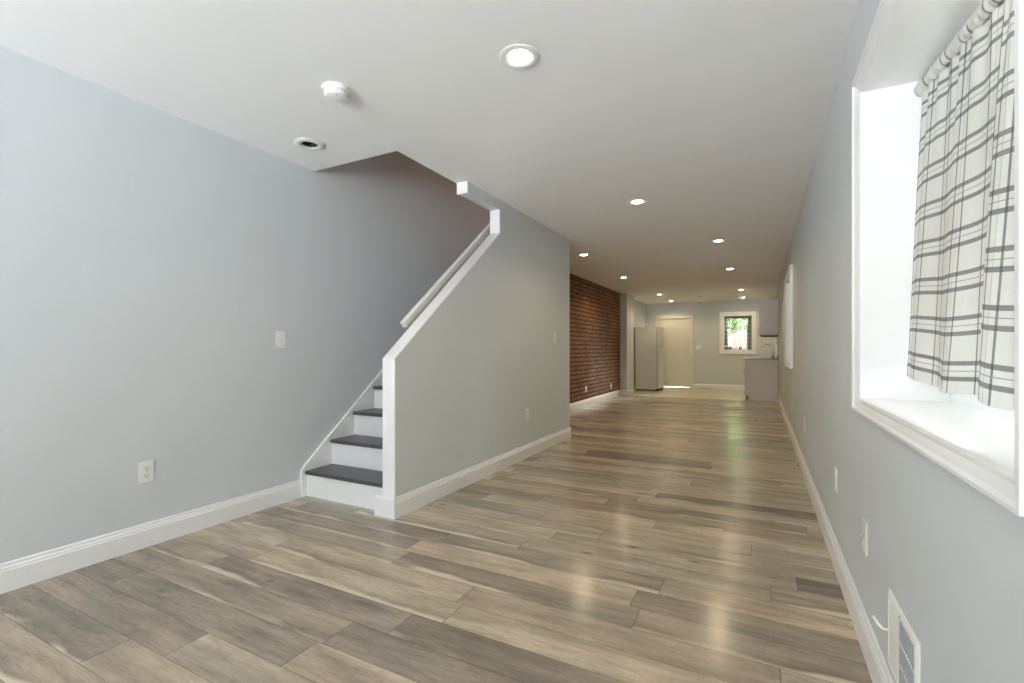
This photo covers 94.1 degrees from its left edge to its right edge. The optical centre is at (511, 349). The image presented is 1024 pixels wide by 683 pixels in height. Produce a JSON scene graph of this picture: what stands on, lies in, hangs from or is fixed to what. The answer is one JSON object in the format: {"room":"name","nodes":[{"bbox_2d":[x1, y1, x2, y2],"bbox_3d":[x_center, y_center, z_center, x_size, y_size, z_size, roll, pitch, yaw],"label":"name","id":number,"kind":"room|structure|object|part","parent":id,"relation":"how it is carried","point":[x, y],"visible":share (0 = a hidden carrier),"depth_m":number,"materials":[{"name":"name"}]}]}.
{"room":"empty living room","nodes":[
{"label":"empty living room","id":0,"kind":"room"},
{"bbox_2d":[0,46,645,563],"bbox_3d":[-0.177,-1.407,6.379,0.200,5.220,17.950,0,0,28],"label":"wall","id":1,"kind":"structure","parent":0,"point":[153,260],"depth_m":2.73,"materials":[{"name":"paint"}]},
{"bbox_2d":[139,460,153,483],"bbox_3d":[-2.015,0.672,2.627,0.009,0.116,0.072,0,0,28],"label":"wall outlet","id":2,"kind":"object","parent":1,"relation":"attached to","point":[146,469],"visible":1,"depth_m":2.62,"materials":[{"name":"white plastic"}]},
{"bbox_2d":[276,331,284,347],"bbox_3d":[-1.628,-0.072,3.358,0.019,0.116,0.072,0,0,28],"label":"light switch","id":3,"kind":"object","parent":1,"relation":"attached to","point":[280,335],"visible":1,"depth_m":3.36,"materials":[{"name":"white plastic"}]},
{"bbox_2d":[0,385,636,593],"bbox_3d":[0.325,1.018,6.117,0.931,0.130,17.550,0,0,28],"label":"baseboard","id":4,"kind":"structure","parent":1,"relation":"attached to","point":[28,570],"depth_m":2.93,"materials":[{"name":"white wood"}]},
{"bbox_2d":[0,0,858,303],"bbox_3d":[1.395,-1.482,5.560,3.345,0.250,17.550,0,0,28],"label":"ceiling","id":5,"kind":"structure","parent":0,"point":[712,114],"depth_m":2.50,"materials":[{"name":"paint"}]},
{"bbox_2d":[293,137,325,150],"bbox_3d":[-1.332,-1.428,3.140,0.198,0.168,0.205,0,0,28],"label":"recessed light","id":6,"kind":"object","parent":5,"relation":"attached to","point":[312,144],"visible":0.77,"depth_m":3.14,"materials":[{"name":"paint"}]},
{"bbox_2d":[321,81,350,101],"bbox_3d":[-0.913,-1.331,2.478,0.144,0.052,0.144,0,0,28],"label":"smoke detector","id":7,"kind":"object","parent":5,"relation":"attached to","point":[334,91],"visible":1,"depth_m":2.44,"materials":[{"name":"white plastic"}]},
{"bbox_2d":[499,44,539,68],"bbox_3d":[0.035,-1.396,2.207,0.190,0.091,0.190,0,0,28],"label":"recessed light","id":8,"kind":"object","parent":5,"relation":"in","point":[515,56],"visible":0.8,"depth_m":2.20,"materials":[{"name":"white plastic"}]},
{"bbox_2d":[577,254,589,256],"bbox_3d":[1.022,-1.396,6.814,0.190,0.091,0.190,0,0,28],"label":"recessed light","id":9,"kind":"object","parent":5,"relation":"in","point":[580,255],"visible":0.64,"depth_m":6.83,"materials":[{"name":"white"}]},
{"bbox_2d":[627,199,647,205],"bbox_3d":[1.152,-1.396,4.372,0.190,0.091,0.190,0,0,28],"label":"recessed light","id":10,"kind":"object","parent":5,"relation":"in","point":[635,202],"visible":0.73,"depth_m":4.37,"materials":[{"name":"white"}]},
{"bbox_2d":[710,239,726,242],"bbox_3d":[2.574,-1.396,5.938,0.190,0.091,0.190,0,0,28],"label":"recessed light","id":11,"kind":"object","parent":5,"relation":"in","point":[718,240],"visible":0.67,"depth_m":5.94,"materials":[{"name":"white"}]},
{"bbox_2d":[0,386,871,682],"bbox_3d":[1.473,1.143,5.547,3.995,0.122,18.000,0,0,28],"label":"floor","id":12,"kind":"structure","parent":0,"point":[666,539],"depth_m":2.19,"materials":[{"name":"laminate"}]},
{"bbox_2d":[300,369,382,509],"bbox_3d":[-0.482,-0.247,4.686,0.819,2.662,3.093,0,0,28],"label":"staircase","id":13,"kind":"structure","parent":12,"relation":"on","point":[346,445],"depth_m":3.60,"materials":[{"name":"white wood"}]},
{"bbox_2d":[635,326,663,390],"bbox_3d":[3.747,0.225,12.876,0.674,1.713,0.700,0,0,28],"label":"refrigerator","id":14,"kind":"object","parent":12,"relation":"on","point":[649,341],"visible":1,"depth_m":12.60,"materials":[{"name":"white metal"}]},
{"bbox_3d":[3.973,0.476,12.758,0.050,1.085,0.700,0,0,28],"label":"fridge door","id":15,"kind":"part","parent":14,"relation":"part of","materials":[{"name":"silver metal"}]},
{"bbox_3d":[3.973,-0.346,12.758,0.050,0.535,0.700,0,0,28],"label":"freezer door","id":16,"kind":"part","parent":14,"relation":"part of","materials":[{"name":"silver metal"}]},
{"bbox_2d":[743,360,777,400],"bbox_3d":[5.561,0.649,10.668,0.672,0.868,1.200,0,0,28],"label":"base cabinet","id":17,"kind":"object","parent":12,"relation":"on","point":[760,376],"visible":0.91,"depth_m":10.13,"materials":[{"name":"white laminate"}]},
{"bbox_3d":[5.161,0.673,10.537,0.026,0.604,0.592,0,0,28],"label":"door","id":18,"kind":"part","parent":17,"relation":"part of","materials":[{"name":"white laminate"}]},
{"bbox_2d":[743,354,777,359],"bbox_3d":[5.558,0.158,10.662,0.672,0.115,1.212,0,0,28],"label":"countertop","id":19,"kind":"structure","parent":17,"relation":"on","point":[744,358],"depth_m":10.14,"materials":[{"name":"grey stone"}]},
{"bbox_2d":[762,344,776,357],"bbox_3d":[5.608,0.027,10.384,0.300,0.300,0.068,0,0,28],"label":"faucet","id":20,"kind":"object","parent":19,"relation":"on","point":[772,353],"visible":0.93,"depth_m":10.35,"materials":[{"name":"silver metal"}]},
{"bbox_2d":[395,182,569,496],"bbox_3d":[-0.061,-0.137,4.504,0.092,2.440,3.168,0,0,28],"label":"wall","id":21,"kind":"structure","parent":0,"point":[466,383],"depth_m":4.18,"materials":[{"name":"paint"}]},
{"bbox_2d":[383,361,395,497],"bbox_3d":[-0.797,0.579,3.094,0.102,1.010,0.014,0,0,28],"label":"trim","id":22,"kind":"structure","parent":21,"relation":"attached to","point":[389,367],"depth_m":3.08,"materials":[{"name":"white wood"}]},
{"bbox_2d":[383,233,499,360],"bbox_3d":[-0.475,-0.498,3.712,0.102,1.142,1.408,0,0,28],"label":"trim","id":23,"kind":"structure","parent":21,"relation":"attached to","point":[401,344],"depth_m":3.54,"materials":[{"name":"white wood"}]},
{"bbox_2d":[400,223,489,326],"bbox_3d":[-0.203,-1.145,4.475,0.076,1.965,2.449,0,0,28],"label":"handrail","id":24,"kind":"object","parent":21,"relation":"attached to","point":[442,280],"visible":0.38,"depth_m":3.81,"materials":[{"name":"beige paint"}]},
{"bbox_2d":[457,181,467,194],"bbox_3d":[-0.401,-1.310,3.855,0.102,0.094,0.014,0,0,28],"label":"trim","id":25,"kind":"structure","parent":21,"relation":"attached to","point":[462,187],"depth_m":3.85,"materials":[{"name":"white wood"}]},
{"bbox_2d":[490,209,499,233],"bbox_3d":[-0.153,-1.155,4.330,0.102,0.227,0.014,0,0,28],"label":"trim","id":26,"kind":"structure","parent":21,"relation":"attached to","point":[495,214],"depth_m":4.32,"materials":[{"name":"white wood"}]},
{"bbox_2d":[526,408,528,419],"bbox_3d":[0.159,0.646,4.817,0.009,0.116,0.072,0,0,28],"label":"wall outlet","id":27,"kind":"object","parent":21,"relation":"attached to","point":[527,409],"visible":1,"depth_m":4.81,"materials":[{"name":"white plastic"}]},
{"bbox_2d":[553,332,555,341],"bbox_3d":[0.496,-0.144,5.453,0.019,0.116,0.072,0,0,28],"label":"light switch","id":28,"kind":"object","parent":21,"relation":"attached to","point":[554,333],"visible":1,"depth_m":5.44,"materials":[{"name":"white plastic"}]},
{"bbox_2d":[570,274,619,403],"bbox_3d":[1.250,-0.137,8.883,0.016,2.440,5.790,0,0,28],"label":"brick wall","id":29,"kind":"structure","parent":0,"point":[594,308],"depth_m":9.57,"materials":[{"name":"red brick"}]},
{"bbox_2d":[620,293,633,389],"bbox_3d":[2.824,-0.137,11.722,0.183,2.440,0.700,0,0,28],"label":"wall","id":30,"kind":"structure","parent":0,"point":[626,300],"depth_m":11.43,"materials":[{"name":"paint"}]},
{"bbox_2d":[646,298,774,384],"bbox_3d":[5.497,-0.202,13.430,3.345,2.810,0.200,0,0,28],"label":"wall","id":31,"kind":"structure","parent":0,"point":[710,366],"depth_m":13.27,"materials":[{"name":"paint"}]},
{"bbox_2d":[655,315,692,387],"bbox_3d":[4.678,0.046,13.758,1.046,2.075,0.115,0,0,28],"label":"door","id":32,"kind":"structure","parent":31,"relation":"in","point":[678,332],"depth_m":13.72,"materials":[{"name":"paint"}]},
{"bbox_2d":[693,384,743,389],"bbox_3d":[6.030,1.018,13.030,2.030,0.130,0.016,0,0,28],"label":"baseboard","id":33,"kind":"structure","parent":31,"relation":"attached to","point":[712,386],"depth_m":13.18,"materials":[{"name":"white wood"}]},
{"bbox_2d":[720,311,756,353],"bbox_3d":[6.190,-0.465,13.056,0.910,1.157,0.222,0,0,28],"label":"window","id":34,"kind":"structure","parent":31,"relation":"in","point":[753,314],"depth_m":12.95,"materials":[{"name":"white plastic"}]},
{"bbox_3d":[6.209,-0.259,13.094,0.676,0.518,0.022,0,0,28],"label":"sash","id":35,"kind":"part","parent":34,"relation":"part of","materials":[{"name":"glass"}]},
{"bbox_2d":[724,316,751,349],"bbox_3d":[6.176,-0.464,13.029,0.676,0.918,0.044,0,0,28],"label":"window frame","id":36,"kind":"structure","parent":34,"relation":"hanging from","point":[749,318],"depth_m":12.98,"materials":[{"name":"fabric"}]},
{"bbox_3d":[5.919,-0.452,13.176,0.081,0.894,0.019,0,0,28],"label":"panel","id":37,"kind":"part","parent":36,"relation":"part of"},
{"bbox_3d":[6.430,-0.452,12.910,0.111,0.894,0.020,0,0,28],"label":"panel","id":38,"kind":"part","parent":36,"relation":"part of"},
{"bbox_2d":[775,0,1023,682],"bbox_3d":[3.029,-1.857,4.708,0.340,6.120,17.950,0,0,28],"label":"wall","id":39,"kind":"structure","parent":0,"point":[951,556],"depth_m":1.56,"materials":[{"name":"paint"}]},
{"bbox_2d":[758,299,777,336],"bbox_3d":[5.689,-0.682,10.601,0.383,0.768,1.200,0,0,28],"label":"upper cabinet","id":40,"kind":"object","parent":39,"relation":"attached to","point":[768,327],"visible":1,"depth_m":10.06,"materials":[{"name":"white laminate"}]},
{"bbox_3d":[5.420,-0.692,10.403,0.026,0.744,0.594,0,0,28],"label":"door","id":41,"kind":"part","parent":40,"relation":"part of","materials":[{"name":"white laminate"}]},
{"bbox_3d":[5.714,-0.307,10.588,0.322,0.018,1.196,0,0,28],"label":"panel","id":42,"kind":"part","parent":40,"relation":"part of","materials":[{"name":"brown wood"}]},
{"bbox_2d":[785,265,792,368],"bbox_3d":[3.785,-0.394,6.192,0.370,1.239,1.364,0,0,28],"label":"window","id":43,"kind":"structure","parent":39,"relation":"in","point":[789,276],"depth_m":6.80,"materials":[{"name":"white plastic"}]},
{"bbox_2d":[834,467,836,491],"bbox_3d":[1.629,0.651,2.399,0.009,0.116,0.072,0,0,28],"label":"wall outlet","id":44,"kind":"object","parent":39,"relation":"attached to","point":[835,468],"visible":1,"depth_m":2.39,"materials":[{"name":"white plastic"}]},
{"bbox_2d":[778,395,893,682],"bbox_3d":[2.194,1.018,3.491,0.016,0.130,14.620,0,0,28],"label":"baseboard","id":45,"kind":"structure","parent":39,"relation":"attached to","point":[879,672],"depth_m":2.00,"materials":[{"name":"white wood"}]},
{"bbox_2d":[858,517,867,555],"bbox_3d":[1.275,0.675,1.734,0.022,0.120,0.072,0,0,28],"label":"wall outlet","id":46,"kind":"object","parent":39,"relation":"attached to","point":[864,535],"visible":1,"depth_m":1.72,"materials":[{"name":"white plastic"}]},
{"bbox_3d":[1.282,0.675,1.730,0.006,0.120,0.072,0,0,28],"label":"plate","id":47,"kind":"part","parent":46,"relation":"part of","materials":[{"name":"white plastic"}]},
{"bbox_2d":[872,588,919,682],"bbox_3d":[1.027,0.819,1.286,0.047,0.228,0.300,0,0,28],"label":"air vent","id":48,"kind":"object","parent":39,"relation":"in","point":[903,644],"visible":1,"depth_m":1.28,"materials":[{"name":"white plastic"}]},
{"bbox_3d":[1.079,0.802,1.397,0.012,0.031,0.040,0,0,-39],"label":"lever","id":49,"kind":"part","parent":48,"relation":"part of","materials":[{"name":"white plastic"}]},
{"bbox_3d":[1.077,0.819,1.342,0.004,0.176,0.106,0,0,28],"label":"damper plate","id":50,"kind":"part","parent":48,"relation":"part of","materials":[{"name":"white plastic"}]},
{"bbox_3d":[1.044,0.819,1.277,0.008,0.228,0.300,0,0,28],"label":"frame","id":51,"kind":"part","parent":48,"relation":"part of","materials":[{"name":"white plastic"}]},
{"bbox_2d":[851,0,1023,516],"bbox_3d":[1.158,-0.394,1.150,0.370,1.239,1.334,0,0,28],"label":"window","id":52,"kind":"structure","parent":39,"relation":"in","point":[982,445],"depth_m":1.66,"materials":[{"name":"white plastic"}]},
{"bbox_3d":[1.172,0.186,1.143,0.338,0.011,1.232,0,0,28],"label":"sill","id":53,"kind":"part","parent":52,"relation":"part of","materials":[{"name":"white wood"}]},
{"bbox_3d":[1.268,-0.386,1.092,0.070,1.132,1.210,0,0,28],"label":"frame","id":54,"kind":"part","parent":52,"relation":"part of","materials":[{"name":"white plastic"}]},
{"bbox_3d":[1.165,-0.838,1.146,0.022,0.172,1.209,0,0,28],"label":"curtain rod","id":55,"kind":"object","parent":52,"relation":"attached to","visible":0},
{"bbox_2d":[907,0,1004,394],"bbox_3d":[1.251,-0.417,1.359,0.084,1.066,0.744,0,0,28],"label":"curtain","id":56,"kind":"object","parent":55,"relation":"hanging from","point":[959,91],"visible":0.89,"depth_m":1.29,"materials":[{"name":"grey fabric"}]},
{"bbox_2d":[977,0,1013,411],"bbox_3d":[0.962,-0.363,0.832,0.110,0.983,0.457,0,0,28],"label":"curtain","id":57,"kind":"object","parent":55,"relation":"hanging from","point":[996,358],"visible":0.66,"depth_m":0.99,"materials":[{"name":"grey fabric"}]},
{"label":"outside","id":58,"kind":"structure","parent":0,"visible":0},
{"bbox_3d":[4.622,1.533,8.868,80.000,0.100,100.000,0,0,28],"label":"ground","id":59,"kind":"structure","parent":58,"visible":0},
{"bbox_2d":[667,334,746,386],"bbox_3d":[7.929,0.433,17.377,6.000,2.100,0.172,0,0,28],"label":"fence","id":60,"kind":"object","parent":59,"relation":"on","point":[740,340],"visible":0.04,"depth_m":17.18,"materials":[{"name":"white wood"}]},
{"bbox_2d":[728,318,746,348],"bbox_3d":[8.854,-1.126,18.958,4.607,5.233,3.241,0,0,28],"label":"tree","id":61,"kind":"object","parent":59,"relation":"on","point":[735,325],"visible":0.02,"depth_m":18.50,"materials":[{"name":"green plant"}]}
]}

